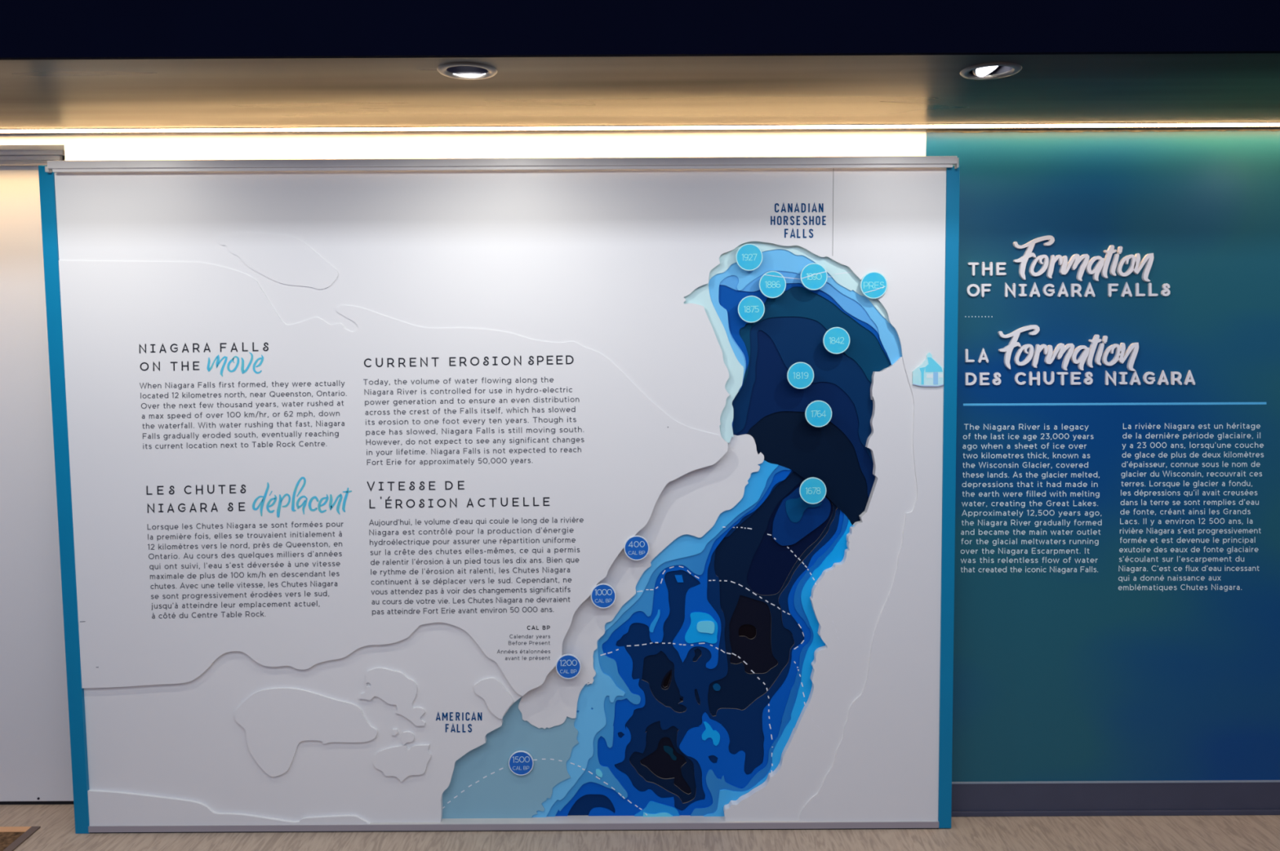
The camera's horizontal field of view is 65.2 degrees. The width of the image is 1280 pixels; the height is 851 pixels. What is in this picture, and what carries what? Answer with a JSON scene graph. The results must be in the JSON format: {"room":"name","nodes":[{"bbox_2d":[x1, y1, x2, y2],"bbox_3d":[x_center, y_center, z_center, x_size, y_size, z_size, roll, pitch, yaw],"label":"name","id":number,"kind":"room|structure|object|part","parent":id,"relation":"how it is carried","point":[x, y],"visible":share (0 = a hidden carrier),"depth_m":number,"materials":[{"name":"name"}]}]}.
{"room":"museum","nodes":[
{"label":"museum","id":0,"kind":"room"},
{"bbox_2d":[0,128,926,160],"bbox_3d":[-1.623,-0.916,3.452,5.164,0.142,0.195,0,4,0],"label":"wall","id":1,"kind":"structure","parent":0,"point":[768,143],"depth_m":3.35,"materials":[{"name":"white paint"}]},
{"bbox_2d":[0,150,64,165],"bbox_3d":[-3.096,-0.925,3.451,2.218,0.063,0.023,0,4,0],"label":"sliding rail","id":2,"kind":"object","parent":1,"relation":"attached to","point":[7,157],"visible":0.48,"depth_m":3.44,"materials":[{"name":"silver metal"}]},
{"bbox_2d":[0,165,73,804],"bbox_3d":[-3.038,0.237,3.576,2.322,2.308,0.043,0,4,0],"label":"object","id":3,"kind":"structure","parent":1,"relation":"in","point":[36,763],"depth_m":3.57,"materials":[{"name":"white"}]},
{"bbox_2d":[57,127,1203,133],"bbox_3d":[-0.005,-1.013,3.481,8.400,0.030,0.323,0,4,0],"label":"trim","id":4,"kind":"structure","parent":1,"relation":"attached to","point":[1148,127],"depth_m":3.35,"materials":[{"name":"paint"}]},
{"bbox_2d":[0,53,1279,128],"bbox_3d":[-0.005,-0.962,2.886,8.400,0.020,0.776,0,4,0],"label":"ceiling","id":5,"kind":"structure","parent":0,"point":[1105,88],"depth_m":2.84,"materials":[{"name":"paint"}]},
{"bbox_2d":[436,62,497,79],"bbox_3d":[-0.452,-0.971,2.614,0.156,0.095,0.156,0,4,0],"label":"recessed light","id":6,"kind":"object","parent":5,"relation":"in","point":[458,70],"visible":0.47,"depth_m":2.65,"materials":[{"name":"grey metal"}]},
{"bbox_2d":[0,122,1279,133],"bbox_3d":[-0.005,-0.991,3.297,8.400,0.025,0.048,0,4,0],"label":"led strip","id":7,"kind":"object","parent":5,"relation":"attached to","point":[1179,124],"visible":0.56,"depth_m":3.29,"materials":[{"name":"beige"}]},
{"bbox_2d":[960,62,1022,79],"bbox_3d":[0.927,-0.979,2.640,0.156,0.099,0.156,0,4,0],"label":"recessed light","id":8,"kind":"object","parent":5,"relation":"in","point":[997,69],"visible":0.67,"depth_m":2.66,"materials":[{"name":"grey metal"}]},
{"bbox_2d":[0,0,1279,60],"bbox_3d":[-0.007,-1.282,2.462,8.400,0.723,0.020,0,4,0],"label":"ceiling","id":9,"kind":"structure","parent":0,"point":[30,29],"depth_m":2.47,"materials":[{"name":"black paint"}]},
{"bbox_2d":[0,804,1279,850],"bbox_3d":[0.009,1.618,0.867,8.400,0.060,6.480,0,4,0],"label":"floor","id":10,"kind":"structure","parent":0,"point":[56,833],"depth_m":3.37,"materials":[{"name":"brown wood"}]},
{"bbox_2d":[0,826,40,850],"bbox_3d":[-2.664,1.433,3.025,1.236,0.005,0.900,0,4,0],"label":"floor mat","id":11,"kind":"object","parent":10,"relation":"on","point":[11,837],"visible":1,"depth_m":3.41,"materials":[{"name":"brown carpet"}]},
{"bbox_2d":[925,130,1279,782],"bbox_3d":[2.583,0.180,3.490,3.236,2.377,0.101,0,4,0],"label":"wall","id":12,"kind":"structure","parent":0,"point":[1117,566],"depth_m":3.44,"materials":[{"name":"blue paint"}]},
{"bbox_2d":[38,165,959,834],"bbox_3d":[-0.446,0.283,3.387,3.014,2.322,0.095,0,4,0],"label":"panel","id":13,"kind":"object","parent":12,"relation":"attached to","point":[486,500],"visible":1,"depth_m":3.35,"materials":[{"name":"grey plastic"}]},
{"bbox_3d":[-1.923,0.273,3.387,0.060,2.254,0.092,0,4,0],"label":"edge post","id":14,"kind":"part","parent":13,"relation":"part of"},
{"bbox_2d":[139,362,159,371],"bbox_3d":[-1.621,-0.196,3.308,0.067,0.034,0.001,0,4,0],"label":"print","id":15,"kind":"object","parent":13,"relation":"attached to","point":[143,362],"depth_m":3.31},
{"bbox_2d":[146,485,174,495],"bbox_3d":[-1.602,0.216,3.340,0.093,0.031,0.001,0,4,0],"label":"print","id":16,"kind":"object","parent":13,"relation":"attached to","point":[171,486],"depth_m":3.34},
{"bbox_2d":[139,342,210,353],"bbox_3d":[-1.537,-0.256,3.303,0.236,0.037,0.001,0,4,0],"label":"print","id":17,"kind":"object","parent":13,"relation":"attached to","point":[197,344],"depth_m":3.30},
{"bbox_2d":[147,502,217,513],"bbox_3d":[-1.530,0.275,3.344,0.236,0.037,0.001,0,4,0],"label":"print","id":18,"kind":"object","parent":13,"relation":"attached to","point":[160,504],"depth_m":3.34},
{"bbox_2d":[170,361,199,371],"bbox_3d":[-1.505,-0.197,3.308,0.097,0.033,0.001,0,4,0],"label":"print","id":19,"kind":"object","parent":13,"relation":"attached to","point":[174,362],"depth_m":3.31},
{"bbox_2d":[184,484,245,494],"bbox_3d":[-1.419,0.214,3.340,0.206,0.033,0.001,0,4,0],"label":"print","id":20,"kind":"object","parent":13,"relation":"attached to","point":[221,486],"depth_m":3.34},
{"bbox_2d":[206,352,263,376],"bbox_3d":[-1.339,-0.202,3.307,0.189,0.080,0.001,0,4,0],"label":"print","id":21,"kind":"object","parent":13,"relation":"attached to","point":[218,362],"depth_m":3.31},
{"bbox_2d":[227,502,245,511],"bbox_3d":[-1.349,0.272,3.344,0.059,0.030,0.001,0,4,0],"label":"print","id":22,"kind":"object","parent":13,"relation":"attached to","point":[229,504],"depth_m":3.34},
{"bbox_2d":[139,380,346,448],"bbox_3d":[-1.315,-0.036,3.320,0.685,0.225,0.001,0,4,0],"label":"print","id":23,"kind":"object","parent":13,"relation":"attached to","point":[220,384],"depth_m":3.32},
{"bbox_2d":[220,342,268,352],"bbox_3d":[-1.307,-0.259,3.303,0.160,0.034,0.001,0,4,0],"label":"print","id":24,"kind":"object","parent":13,"relation":"attached to","point":[264,348],"depth_m":3.30},
{"bbox_2d":[147,521,343,618],"bbox_3d":[-1.321,0.486,3.361,0.658,0.330,0.001,0,4,0],"label":"print","id":25,"kind":"object","parent":13,"relation":"attached to","point":[212,525],"depth_m":3.36},
{"bbox_2d":[252,476,351,517],"bbox_3d":[-1.130,0.240,3.342,0.335,0.137,0.001,0,4,0],"label":"print","id":26,"kind":"object","parent":13,"relation":"attached to","point":[262,502],"depth_m":3.34},
{"bbox_2d":[367,481,435,491],"bbox_3d":[-0.797,0.203,3.339,0.229,0.034,0.001,0,4,0],"label":"print","id":27,"kind":"object","parent":13,"relation":"attached to","point":[390,482],"depth_m":3.34},
{"bbox_2d":[364,357,439,367],"bbox_3d":[-0.789,-0.209,3.307,0.249,0.035,0.001,0,4,0],"label":"print","id":28,"kind":"object","parent":13,"relation":"attached to","point":[411,358],"depth_m":3.31},
{"bbox_2d":[385,496,457,508],"bbox_3d":[-0.732,0.257,3.343,0.239,0.042,0.001,0,4,0],"label":"print","id":29,"kind":"object","parent":13,"relation":"attached to","point":[388,500],"depth_m":3.34},
{"bbox_2d":[444,480,464,489],"bbox_3d":[-0.618,0.200,3.339,0.064,0.030,0.001,0,4,0],"label":"print","id":30,"kind":"object","parent":13,"relation":"attached to","point":[459,485],"depth_m":3.34},
{"bbox_2d":[445,724,471,733],"bbox_3d":[-0.619,1.032,3.414,0.091,0.034,0.001,0,4,0],"label":"print","id":31,"kind":"object","parent":13,"relation":"attached to","point":[451,731],"depth_m":3.41},
{"bbox_2d":[435,711,481,720],"bbox_3d":[-0.618,0.991,3.411,0.158,0.034,0.001,0,4,0],"label":"print","id":32,"kind":"object","parent":13,"relation":"attached to","point":[478,715],"depth_m":3.41},
{"bbox_2d":[363,377,583,466],"bbox_3d":[-0.551,-0.014,3.322,0.729,0.294,0.001,0,4,0],"label":"print","id":33,"kind":"object","parent":13,"relation":"attached to","point":[467,380],"depth_m":3.32},
{"bbox_2d":[368,516,583,616],"bbox_3d":[-0.547,0.474,3.360,0.719,0.334,0.001,0,4,0],"label":"print","id":34,"kind":"object","parent":13,"relation":"attached to","point":[517,530],"depth_m":3.36},
{"bbox_2d":[448,355,521,366],"bbox_3d":[-0.511,-0.214,3.307,0.238,0.036,0.001,0,4,0],"label":"print","id":35,"kind":"object","parent":13,"relation":"attached to","point":[485,357],"depth_m":3.31},
{"bbox_2d":[44,155,959,173],"bbox_3d":[-0.448,-0.845,3.238,2.953,0.036,0.026,0,4,0],"label":"sliding rail","id":36,"kind":"object","parent":13,"relation":"attached to","point":[923,162],"visible":1,"depth_m":3.23,"materials":[{"name":"silver metal"}]},
{"bbox_2d":[466,497,550,507],"bbox_3d":[-0.441,0.257,3.343,0.278,0.035,0.001,0,4,0],"label":"print","id":37,"kind":"object","parent":13,"relation":"attached to","point":[492,499],"depth_m":3.34},
{"bbox_3d":[-0.433,1.377,3.427,2.913,0.021,0.003,0,4,0],"label":"rail","id":38,"kind":"part","parent":13,"relation":"part of","materials":[{"name":"grey metal"}]},
{"bbox_3d":[-0.433,1.373,3.467,2.913,0.021,0.078,0,4,0],"label":"rail","id":39,"kind":"part","parent":13,"relation":"part of","materials":[{"name":"silver metal"}]},
{"bbox_2d":[497,634,550,661],"bbox_3d":[-0.394,0.751,3.381,0.181,0.091,0.001,0,4,0],"label":"print","id":40,"kind":"object","parent":13,"relation":"attached to","point":[540,637],"depth_m":3.38},
{"bbox_2d":[527,625,550,630],"bbox_3d":[-0.343,0.682,3.376,0.078,0.017,0.001,0,4,0],"label":"print","id":41,"kind":"object","parent":13,"relation":"attached to","point":[533,625],"depth_m":3.38},
{"bbox_2d":[528,355,573,365],"bbox_3d":[-0.294,-0.216,3.307,0.150,0.032,0.001,0,4,0],"label":"print","id":42,"kind":"object","parent":13,"relation":"attached to","point":[538,357],"depth_m":3.31},
{"bbox_2d":[770,216,826,225],"bbox_3d":[0.518,-0.671,3.275,0.182,0.031,0.001,0,4,0],"label":"print","id":43,"kind":"object","parent":13,"relation":"attached to","point":[784,220],"depth_m":3.27},
{"bbox_2d":[784,228,813,238],"bbox_3d":[0.521,-0.632,3.278,0.095,0.034,0.001,0,4,0],"label":"print","id":44,"kind":"object","parent":13,"relation":"attached to","point":[785,229],"depth_m":3.28},
{"bbox_2d":[774,202,823,212],"bbox_3d":[0.520,-0.714,3.272,0.160,0.034,0.001,0,4,0],"label":"print","id":45,"kind":"object","parent":13,"relation":"attached to","point":[788,206],"depth_m":3.27},
{"bbox_3d":[1.033,0.263,3.387,0.056,2.236,0.092,0,4,0],"label":"edge post","id":46,"kind":"part","parent":13,"relation":"part of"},
{"bbox_2d":[960,423,1102,573],"bbox_3d":[1.350,0.254,3.445,0.486,0.524,0.001,0,4,0],"label":"print","id":47,"kind":"object","parent":12,"relation":"attached to","point":[969,435],"depth_m":3.45},
{"bbox_2d":[966,235,1170,297],"bbox_3d":[1.449,-0.537,3.377,0.687,0.208,0.014,0,4,0],"label":"sign","id":48,"kind":"object","parent":12,"relation":"attached to","point":[1102,265],"visible":1,"depth_m":3.37,"materials":[{"name":"white plastic"}]},
{"bbox_2d":[964,324,1195,386],"bbox_3d":[1.499,-0.238,3.400,0.785,0.209,0.014,0,4,0],"label":"sign","id":49,"kind":"object","parent":12,"relation":"attached to","point":[1087,354],"visible":1,"depth_m":3.40,"materials":[{"name":"white plastic"}]},
{"bbox_2d":[926,127,1279,133],"bbox_3d":[2.577,-0.994,3.348,3.236,0.013,0.003,0,4,0],"label":"trim","id":50,"kind":"structure","parent":12,"relation":"attached to","point":[1204,129],"depth_m":3.35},
{"bbox_2d":[951,780,1279,817],"bbox_3d":[2.604,1.309,3.520,3.206,0.121,0.016,0,4,0],"label":"baseboard","id":51,"kind":"structure","parent":12,"relation":"attached to","point":[1198,797],"depth_m":3.52,"materials":[{"name":"plastic"}]},
{"bbox_2d":[1118,422,1263,591],"bbox_3d":[1.900,0.283,3.447,0.490,0.589,0.001,0,4,0],"label":"print","id":52,"kind":"object","parent":12,"relation":"attached to","point":[1208,424],"depth_m":3.45}
]}

